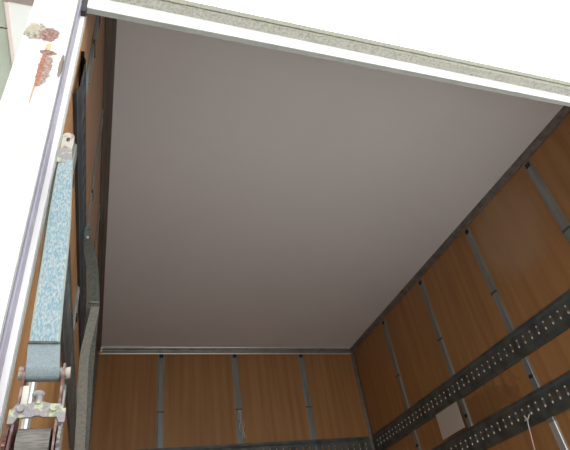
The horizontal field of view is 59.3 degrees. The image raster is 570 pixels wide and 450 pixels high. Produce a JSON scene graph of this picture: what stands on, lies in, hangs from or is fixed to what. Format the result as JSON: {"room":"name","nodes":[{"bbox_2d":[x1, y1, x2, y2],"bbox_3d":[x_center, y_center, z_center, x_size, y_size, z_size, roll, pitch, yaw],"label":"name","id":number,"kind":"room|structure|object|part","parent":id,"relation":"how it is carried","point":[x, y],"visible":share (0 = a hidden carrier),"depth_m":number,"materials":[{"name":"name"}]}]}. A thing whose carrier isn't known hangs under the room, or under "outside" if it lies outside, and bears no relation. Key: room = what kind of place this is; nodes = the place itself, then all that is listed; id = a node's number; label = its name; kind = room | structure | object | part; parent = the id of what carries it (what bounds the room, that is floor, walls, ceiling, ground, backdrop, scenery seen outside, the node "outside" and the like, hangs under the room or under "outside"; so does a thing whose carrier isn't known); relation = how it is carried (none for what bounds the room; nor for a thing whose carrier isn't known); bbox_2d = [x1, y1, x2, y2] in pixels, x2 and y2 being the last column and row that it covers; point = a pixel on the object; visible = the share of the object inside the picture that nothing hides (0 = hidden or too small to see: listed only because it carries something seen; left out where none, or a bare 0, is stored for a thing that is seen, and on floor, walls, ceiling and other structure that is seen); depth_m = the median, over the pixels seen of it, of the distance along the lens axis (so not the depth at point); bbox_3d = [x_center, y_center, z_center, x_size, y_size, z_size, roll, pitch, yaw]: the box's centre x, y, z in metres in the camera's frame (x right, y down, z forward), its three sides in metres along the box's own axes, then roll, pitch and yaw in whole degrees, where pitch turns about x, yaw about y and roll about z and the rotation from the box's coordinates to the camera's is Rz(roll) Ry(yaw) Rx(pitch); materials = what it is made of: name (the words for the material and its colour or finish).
{"room":"cargo space","nodes":[
{"label":"cargo space","id":0,"kind":"room"},
{"bbox_2d":[0,0,87,436],"bbox_3d":[-0.457,0.156,0.739,0.116,2.015,0.060,5,-40,-18],"label":"post","id":1,"kind":"object","parent":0,"point":[34,103],"visible":1,"depth_m":0.96,"materials":[{"name":"white metal"}]},
{"bbox_3d":[-0.466,0.156,0.738,0.098,2.015,0.058,5,-40,-18],"label":"post","id":2,"kind":"part","parent":1,"relation":"part of","materials":[{"name":"white metal"}]},
{"bbox_2d":[0,13,104,449],"bbox_3d":[-1.001,0.948,2.378,0.012,2.430,3.630,5,-40,-18],"label":"wall","id":3,"kind":"structure","parent":0,"point":[94,100],"depth_m":1.57,"materials":[{"name":"brown wood"}]},
{"bbox_2d":[21,15,100,428],"bbox_3d":[-0.494,0.096,1.076,0.012,2.048,0.062,5,-40,-18],"label":"batten","id":4,"kind":"object","parent":3,"relation":"attached to","point":[26,423],"visible":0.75,"depth_m":1.45,"materials":[{"name":"metal"}]},
{"bbox_2d":[60,243,76,449],"bbox_3d":[-0.968,1.009,2.305,0.016,0.160,3.560,5,-40,-18],"label":"rail","id":5,"kind":"object","parent":3,"relation":"attached to","point":[67,330],"visible":0.54,"depth_m":1.51,"materials":[{"name":"metal"}]},
{"bbox_2d":[1,133,74,449],"bbox_3d":[-0.375,0.094,0.833,0.079,0.669,0.104,5,-40,-18],"label":"strap","id":6,"kind":"object","parent":5,"relation":"hanging from","point":[42,364],"visible":1,"depth_m":0.74,"materials":[{"name":"fabric"}]},
{"bbox_3d":[-0.356,0.269,0.657,0.006,0.177,0.048,5,-40,-18],"label":"plate","id":7,"kind":"part","parent":6,"relation":"part of","materials":[{"name":"metal"}]},
{"bbox_3d":[-0.326,0.247,0.661,0.068,0.028,0.005,5,-40,-18],"label":"pawl plate","id":8,"kind":"part","parent":6,"relation":"part of","materials":[{"name":"metal"}]},
{"bbox_3d":[-0.332,0.233,0.674,0.016,0.022,0.014,5,-40,-18],"label":"release knob","id":9,"kind":"part","parent":6,"relation":"part of","materials":[{"name":"metal"}]},
{"bbox_3d":[-0.307,0.273,0.673,0.004,0.177,0.048,5,-40,-18],"label":"plate","id":10,"kind":"part","parent":6,"relation":"part of","materials":[{"name":"metal"}]},
{"bbox_2d":[72,51,85,357],"bbox_3d":[-1.016,0.723,2.528,0.016,0.172,3.560,5,-40,-18],"label":"rail","id":11,"kind":"object","parent":3,"relation":"attached to","point":[79,99],"visible":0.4,"depth_m":1.46,"materials":[{"name":"metal"}]},
{"bbox_2d":[74,226,99,449],"bbox_3d":[-0.561,0.384,1.366,0.093,0.967,0.028,-5,-38,-6],"label":"strap","id":12,"kind":"object","parent":11,"relation":"hanging from","point":[87,353],"visible":1,"depth_m":1.39,"materials":[{"name":"fabric"}]},
{"bbox_2d":[62,108,103,407],"bbox_3d":[-0.719,0.397,1.690,0.012,2.383,0.062,5,-40,-18],"label":"batten","id":13,"kind":"object","parent":3,"relation":"attached to","point":[75,314],"visible":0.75,"depth_m":2.03,"materials":[{"name":"metal"}]},
{"bbox_2d":[69,204,100,449],"bbox_3d":[-0.921,0.828,2.203,0.012,2.383,0.062,5,-40,-18],"label":"batten","id":14,"kind":"object","parent":3,"relation":"attached to","point":[99,212],"visible":0.37,"depth_m":2.78,"materials":[{"name":"metal"}]},
{"bbox_2d":[95,17,116,352],"bbox_3d":[-1.174,0.108,3.221,0.045,0.045,3.270,5,-40,-18],"label":"trim","id":15,"kind":"structure","parent":3,"relation":"attached to","point":[110,23],"depth_m":2.62,"materials":[{"name":"grey metal"}]},
{"bbox_2d":[89,350,371,449],"bbox_3d":[-0.331,2.158,4.083,2.500,2.430,0.030,5,-40,-18],"label":"wall","id":16,"kind":"structure","parent":0,"point":[199,404],"depth_m":4.47,"materials":[{"name":"brown wood"}]},
{"bbox_2d":[89,353,98,447],"bbox_3d":[-1.490,2.060,3.665,0.030,2.380,0.030,5,-40,-18],"label":"trim","id":17,"kind":"structure","parent":16,"relation":"attached to","point":[96,355],"depth_m":4.22,"materials":[{"name":"grey metal"}]},
{"bbox_2d":[156,354,164,447],"bbox_3d":[-0.970,2.109,3.843,0.062,2.383,0.012,5,-40,-18],"label":"batten","id":18,"kind":"object","parent":16,"relation":"attached to","point":[161,357],"visible":1,"depth_m":4.29,"materials":[{"name":"metal"}]},
{"bbox_2d":[100,347,350,353],"bbox_3d":[-0.477,1.198,4.779,2.408,0.042,0.050,5,-40,-18],"label":"trim","id":19,"kind":"structure","parent":16,"relation":"attached to","point":[104,350],"depth_m":4.75,"materials":[{"name":"grey metal"}]},
{"bbox_2d":[231,354,244,443],"bbox_3d":[-0.325,2.163,4.052,0.062,2.383,0.012,5,-40,-18],"label":"batten","id":20,"kind":"object","parent":16,"relation":"attached to","point":[235,368],"visible":1,"depth_m":4.53,"materials":[{"name":"metal"}]},
{"bbox_2d":[238,410,245,438],"bbox_3d":[-0.374,1.738,4.370,0.057,0.245,0.010,5,-40,-18],"label":"string","id":21,"kind":"object","parent":20,"relation":"hanging from","point":[242,427],"visible":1,"depth_m":4.35,"materials":[{"name":"grey"}]},
{"bbox_2d":[137,436,371,449],"bbox_3d":[-0.359,1.935,4.225,2.420,0.172,0.020,5,-40,-18],"label":"rail","id":22,"kind":"object","parent":16,"relation":"attached to","point":[356,441],"visible":1,"depth_m":4.40,"materials":[{"name":"metal"}]},
{"bbox_2d":[297,354,316,449],"bbox_3d":[0.311,2.216,4.259,0.062,2.383,0.012,5,-40,-18],"label":"batten","id":23,"kind":"object","parent":16,"relation":"attached to","point":[309,411],"visible":1,"depth_m":4.71,"materials":[{"name":"metal"}]},
{"bbox_2d":[351,353,374,449],"bbox_3d":[0.851,2.257,4.426,0.030,2.380,0.030,5,-40,-18],"label":"trim","id":24,"kind":"structure","parent":16,"relation":"attached to","point":[354,362],"depth_m":4.86,"materials":[{"name":"grey metal"}]},
{"bbox_2d":[86,0,569,106],"bbox_3d":[0.654,-0.523,1.741,2.720,0.090,0.047,5,-40,-18],"label":"header beam","id":25,"kind":"structure","parent":0,"point":[187,16],"depth_m":1.56,"materials":[{"name":"white metal"}]},
{"bbox_2d":[101,19,563,347],"bbox_3d":[-0.019,0.181,3.631,2.524,0.035,3.310,5,-40,-18],"label":"ceiling","id":26,"kind":"structure","parent":0,"point":[259,196],"depth_m":3.08,"materials":[{"name":"grey laminate"}]},
{"bbox_2d":[353,113,569,449],"bbox_3d":[1.381,1.147,3.152,0.012,2.430,3.630,5,-40,-18],"label":"wall","id":27,"kind":"structure","parent":0,"point":[525,252],"depth_m":3.34,"materials":[{"name":"brown wood"}]},
{"bbox_2d":[382,320,421,449],"bbox_3d":[1.064,1.822,3.913,0.012,2.383,0.062,5,-40,-18],"label":"batten","id":28,"kind":"object","parent":27,"relation":"attached to","point":[398,375],"visible":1,"depth_m":4.31,"materials":[{"name":"metal"}]},
{"bbox_2d":[418,279,478,441],"bbox_3d":[1.266,1.391,3.402,0.012,2.383,0.062,5,-40,-18],"label":"batten","id":29,"kind":"object","parent":27,"relation":"attached to","point":[440,340],"visible":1,"depth_m":3.77,"materials":[{"name":"metal"}]},
{"bbox_2d":[436,402,464,439],"bbox_3d":[1.179,1.403,3.584,0.004,0.176,0.285,5,-40,-18],"label":"card","id":30,"kind":"object","parent":27,"relation":"attached to","point":[449,420],"visible":1,"depth_m":3.58,"materials":[{"name":"beige paper"}]},
{"bbox_2d":[350,106,569,352],"bbox_3d":[1.154,0.298,3.983,0.041,0.030,3.270,5,-40,-18],"label":"trim","id":31,"kind":"structure","parent":27,"relation":"attached to","point":[561,115],"depth_m":3.52,"materials":[{"name":"grey metal"}]},
{"bbox_2d":[372,289,569,449],"bbox_3d":[1.337,0.920,3.292,0.020,0.172,3.560,5,-40,-18],"label":"rail","id":32,"kind":"object","parent":27,"relation":"attached to","point":[560,325],"visible":1,"depth_m":3.32,"materials":[{"name":"metal"}]},
{"bbox_2d":[431,370,569,449],"bbox_3d":[1.385,1.200,3.075,0.020,0.164,3.560,5,-40,-18],"label":"rail","id":33,"kind":"object","parent":27,"relation":"attached to","point":[560,383],"visible":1,"depth_m":3.03,"materials":[{"name":"metal"}]},
{"bbox_2d":[524,414,534,449],"bbox_3d":[1.426,1.259,2.823,0.016,0.364,0.069,13,-43,-27],"label":"cord","id":34,"kind":"object","parent":33,"relation":"hanging from","point":[526,418],"visible":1,"depth_m":2.89,"materials":[{"name":"grey plastic"}]},
{"bbox_2d":[464,227,569,449],"bbox_3d":[1.466,0.966,2.897,0.012,2.383,0.062,5,-40,-18],"label":"batten","id":35,"kind":"object","parent":27,"relation":"attached to","point":[562,444],"visible":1,"depth_m":3.17,"materials":[{"name":"metal"}]},
{"bbox_2d":[524,160,569,243],"bbox_3d":[1.663,0.546,2.400,0.012,2.383,0.062,5,-40,-18],"label":"batten","id":36,"kind":"object","parent":27,"relation":"attached to","point":[552,205],"visible":1,"depth_m":2.94,"materials":[{"name":"metal"}]},
{"bbox_3d":[0.856,1.871,0.128,30.000,0.100,30.000,5,-40,-18],"label":"ground","id":37,"kind":"structure","parent":0,"visible":0},
{"bbox_3d":[-3.390,0.360,1.088,0.200,4.550,10.000,5,-40,-18],"label":"wall","id":38,"kind":"structure","parent":37,"relation":"on","visible":0},
{"bbox_2d":[0,0,33,100],"bbox_3d":[-2.757,-0.795,3.336,2.500,0.055,6.500,5,-40,-18],"label":"canopy","id":39,"kind":"object","parent":38,"relation":"attached to","point":[14,14],"visible":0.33,"depth_m":3.05,"materials":[{"name":"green metal"}]}
]}

